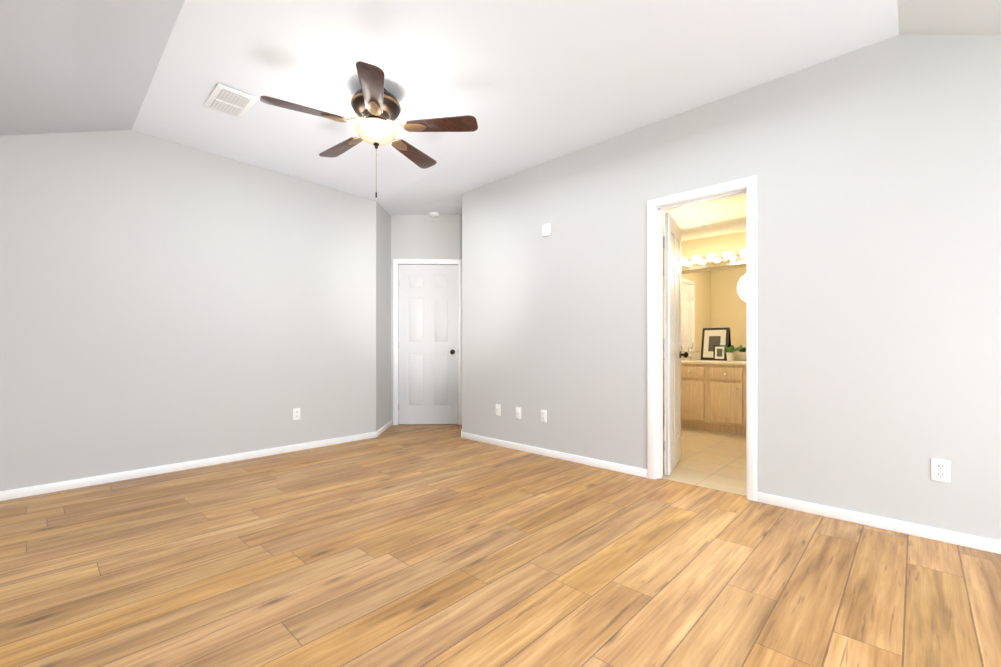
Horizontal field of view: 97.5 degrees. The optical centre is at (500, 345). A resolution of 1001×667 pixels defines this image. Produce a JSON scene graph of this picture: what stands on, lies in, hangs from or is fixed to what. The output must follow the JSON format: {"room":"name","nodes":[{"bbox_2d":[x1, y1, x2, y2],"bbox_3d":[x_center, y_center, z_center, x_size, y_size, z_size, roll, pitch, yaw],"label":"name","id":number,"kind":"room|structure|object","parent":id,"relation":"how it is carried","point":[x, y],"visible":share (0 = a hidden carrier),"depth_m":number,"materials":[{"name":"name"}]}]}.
{"room":"empty bedroom","nodes":[
{"label":"empty bedroom","id":0,"kind":"room"},
{"bbox_2d":[0,130,375,490],"bbox_3d":[-3.033,-0.351,3.235,0.120,2.740,4.670,0,0,43],"label":"wall","id":1,"kind":"structure","parent":0,"point":[164,302],"depth_m":3.53,"materials":[{"name":"paint"}]},
{"bbox_2d":[293,408,299,419],"bbox_3d":[-1.976,0.664,4.258,0.010,0.114,0.070,0,0,43],"label":"electrical outlet","id":2,"kind":"object","parent":1,"relation":"attached to","point":[296,413],"visible":1,"depth_m":4.25,"materials":[{"name":"white plastic"}]},
{"bbox_2d":[376,201,390,430],"bbox_3d":[-1.457,-0.350,5.318,0.120,2.740,0.860,0,0,-2],"label":"wall","id":3,"kind":"structure","parent":0,"point":[383,316],"depth_m":5.24,"materials":[{"name":"paint"}]},
{"bbox_2d":[391,215,461,424],"bbox_3d":[-0.929,-0.350,5.703,0.958,2.740,0.120,0,0,-2],"label":"wall","id":4,"kind":"structure","parent":0,"point":[422,237],"depth_m":5.64,"materials":[{"name":"paint"}]},
{"bbox_2d":[393,259,461,424],"bbox_3d":[-0.928,-0.046,5.696,0.896,2.132,0.137,0,0,-2],"label":"door frame","id":5,"kind":"structure","parent":4,"relation":"attached to","point":[398,262],"depth_m":5.63,"materials":[{"name":"white wood"}]},
{"bbox_2d":[398,265,457,423],"bbox_3d":[-0.932,-0.014,5.673,0.772,2.052,0.174,0,0,-2],"label":"hall door","id":6,"kind":"structure","parent":4,"relation":"in","point":[428,344],"depth_m":5.66,"materials":[{"name":"white wood"}]},
{"bbox_2d":[0,424,1000,666],"bbox_3d":[-0.090,1.068,1.863,7.640,0.100,6.720,0,0,43],"label":"floor","id":7,"kind":"structure","parent":0,"point":[423,545],"depth_m":1.96,"materials":[{"name":"brown wood"}]},
{"bbox_2d":[0,0,1000,215],"bbox_3d":[-0.274,-1.117,2.106,8.240,1.370,6.820,0,0,43],"label":"ceiling","id":8,"kind":"structure","parent":0,"point":[526,84],"depth_m":2.61,"materials":[{"name":"paint"}]},
{"bbox_2d":[203,83,257,118],"bbox_3d":[-1.849,-1.658,3.003,0.375,0.022,0.235,0,0,43],"label":"ceiling vent","id":9,"kind":"object","parent":8,"relation":"in","point":[224,99],"visible":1,"depth_m":2.98,"materials":[{"name":"white metal"}]},
{"bbox_2d":[260,61,477,197],"bbox_3d":[-0.866,-1.342,2.955,1.269,0.711,1.314,0,0,43],"label":"ceiling fan","id":10,"kind":"object","parent":8,"relation":"hanging from","point":[375,105],"visible":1,"depth_m":2.85,"materials":[{"name":"brown wood"}]},
{"bbox_2d":[429,212,439,216],"bbox_3d":[-0.839,-1.660,5.585,0.136,0.038,0.136,0,0,43],"label":"smoke detector","id":11,"kind":"object","parent":8,"relation":"attached to","point":[434,214],"visible":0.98,"depth_m":5.54,"materials":[{"name":"white plastic"}]},
{"bbox_2d":[661,425,745,495],"bbox_3d":[2.185,1.068,4.452,2.890,0.103,2.870,0,0,43],"label":"floor","id":12,"kind":"structure","parent":0,"point":[715,460],"depth_m":3.85,"materials":[{"name":"beige tile"}]},
{"bbox_2d":[663,360,745,434],"bbox_3d":[2.637,0.619,5.403,1.720,0.797,0.622,0,0,43],"label":"bathroom vanity","id":13,"kind":"object","parent":12,"relation":"on","point":[713,395],"depth_m":5.16,"materials":[{"name":"brown wood"}]},
{"bbox_2d":[681,360,745,363],"bbox_3d":[2.642,0.203,5.409,1.740,0.035,0.607,0,0,43],"label":"countertop","id":14,"kind":"structure","parent":13,"relation":"on","point":[682,361],"depth_m":5.21,"materials":[{"name":"beige stone"}]},
{"bbox_2d":[681,346,691,358],"bbox_3d":[2.394,0.097,5.830,0.240,0.175,0.153,0,0,43],"label":"faucet","id":15,"kind":"object","parent":14,"relation":"on","point":[682,357],"visible":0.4,"depth_m":5.84,"materials":[{"name":"silver metal"}]},
{"bbox_2d":[701,327,728,359],"bbox_3d":[2.750,-0.023,5.640,0.320,0.420,0.021,0,-11,43],"label":"picture frame","id":16,"kind":"object","parent":14,"relation":"on","point":[711,337],"visible":0.85,"depth_m":5.66,"materials":[{"name":"black"}]},
{"bbox_2d":[713,345,725,359],"bbox_3d":[2.747,0.093,5.502,0.140,0.190,0.063,0,-10,31],"label":"picture frame","id":17,"kind":"object","parent":14,"relation":"on","point":[719,353],"visible":0.94,"depth_m":5.48,"materials":[{"name":"black"}]},
{"bbox_2d":[723,345,740,360],"bbox_3d":[2.793,0.087,5.327,0.195,0.194,0.249,0,0,43],"label":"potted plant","id":18,"kind":"object","parent":14,"relation":"on","point":[730,353],"visible":1,"depth_m":5.30,"materials":[{"name":"green ceramic"}]},
{"bbox_2d":[663,231,745,352],"bbox_3d":[3.130,-0.350,5.452,2.890,2.740,0.120,0,0,43],"label":"wall","id":19,"kind":"structure","parent":0,"point":[735,243],"depth_m":5.71,"materials":[{"name":"paint"}]},
{"bbox_2d":[663,267,745,351],"bbox_3d":[2.850,-0.445,5.629,1.720,1.050,0.008,0,0,43],"label":"vanity mirror","id":20,"kind":"object","parent":19,"relation":"attached to","point":[713,299],"visible":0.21,"depth_m":5.71,"materials":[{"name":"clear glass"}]},
{"bbox_2d":[663,352,745,359],"bbox_3d":[2.844,0.135,5.622,1.740,0.100,0.020,0,0,43],"label":"backsplash","id":21,"kind":"structure","parent":19,"relation":"attached to","point":[695,355],"depth_m":5.80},
{"bbox_2d":[681,249,745,271],"bbox_3d":[2.792,-1.087,5.568,1.240,0.155,0.174,0,0,43],"label":"sconce","id":22,"kind":"object","parent":19,"relation":"attached to","point":[728,258],"visible":0.6,"depth_m":5.62,"materials":[{"name":"white glass"}]},
{"bbox_2d":[663,194,745,241],"bbox_3d":[2.165,-1.450,4.432,2.650,0.060,2.690,0,0,43],"label":"ceiling","id":23,"kind":"structure","parent":0,"point":[724,216],"depth_m":4.83,"materials":[{"name":"paint"}]},
{"bbox_2d":[678,220,711,230],"bbox_3d":[2.299,-1.415,5.192,0.300,0.010,0.300,0,0,43],"label":"ceiling vent","id":24,"kind":"object","parent":23,"relation":"in","point":[695,225],"visible":0.96,"depth_m":5.17,"materials":[{"name":"white metal"}]},
{"bbox_2d":[462,34,1000,540],"bbox_3d":[1.841,-0.351,2.804,6.125,2.740,0.120,0,0,43],"label":"wall","id":25,"kind":"structure","parent":0,"point":[876,168],"depth_m":2.65,"materials":[{"name":"paint"}]},
{"bbox_2d":[496,404,500,415],"bbox_3d":[-0.028,0.655,4.477,0.070,0.114,0.015,0,0,43],"label":"electrical outlet","id":26,"kind":"object","parent":25,"relation":"attached to","point":[498,409],"visible":1,"depth_m":4.47,"materials":[{"name":"white plastic"}]},
{"bbox_2d":[0,420,1000,553],"bbox_3d":[-0.284,0.986,1.543,7.242,0.064,5.749,0,0,43],"label":"baseboard","id":27,"kind":"structure","parent":25,"relation":"attached to","point":[963,539],"depth_m":3.15,"materials":[{"name":"white wood"}]},
{"bbox_2d":[516,407,520,418],"bbox_3d":[0.172,0.659,4.288,0.070,0.114,0.015,0,0,43],"label":"electrical outlet","id":28,"kind":"object","parent":25,"relation":"attached to","point":[518,412],"visible":1,"depth_m":4.29,"materials":[{"name":"white plastic"}]},
{"bbox_2d":[541,410,546,422],"bbox_3d":[0.399,0.654,4.077,0.070,0.114,0.010,0,0,43],"label":"electrical outlet","id":29,"kind":"object","parent":25,"relation":"attached to","point":[543,415],"visible":1,"depth_m":4.07,"materials":[{"name":"white plastic"}]},
{"bbox_2d":[542,223,550,236],"bbox_3d":[0.422,-1.066,4.051,0.090,0.110,0.017,0,0,43],"label":"switch","id":30,"kind":"object","parent":25,"relation":"attached to","point":[546,229],"visible":1,"depth_m":4.04,"materials":[{"name":"white plastic"}]},
{"bbox_2d":[663,212,687,474],"bbox_3d":[1.455,-0.015,3.698,0.174,2.052,0.626,0,0,30],"label":"bathroom door","id":31,"kind":"structure","parent":25,"relation":"in","point":[672,344],"depth_m":3.58,"materials":[{"name":"white wood"}]},
{"bbox_2d":[647,175,756,501],"bbox_3d":[1.452,-0.047,3.174,0.748,2.132,0.156,0,0,43],"label":"door frame","id":32,"kind":"structure","parent":25,"relation":"attached to","point":[747,186],"depth_m":3.25,"materials":[{"name":"white wood"}]},
{"bbox_2d":[931,458,949,482],"bbox_3d":[2.292,0.650,2.287,0.070,0.114,0.010,0,0,43],"label":"electrical outlet","id":33,"kind":"object","parent":25,"relation":"attached to","point":[940,469],"visible":1,"depth_m":2.29,"materials":[{"name":"white plastic"}]}
]}

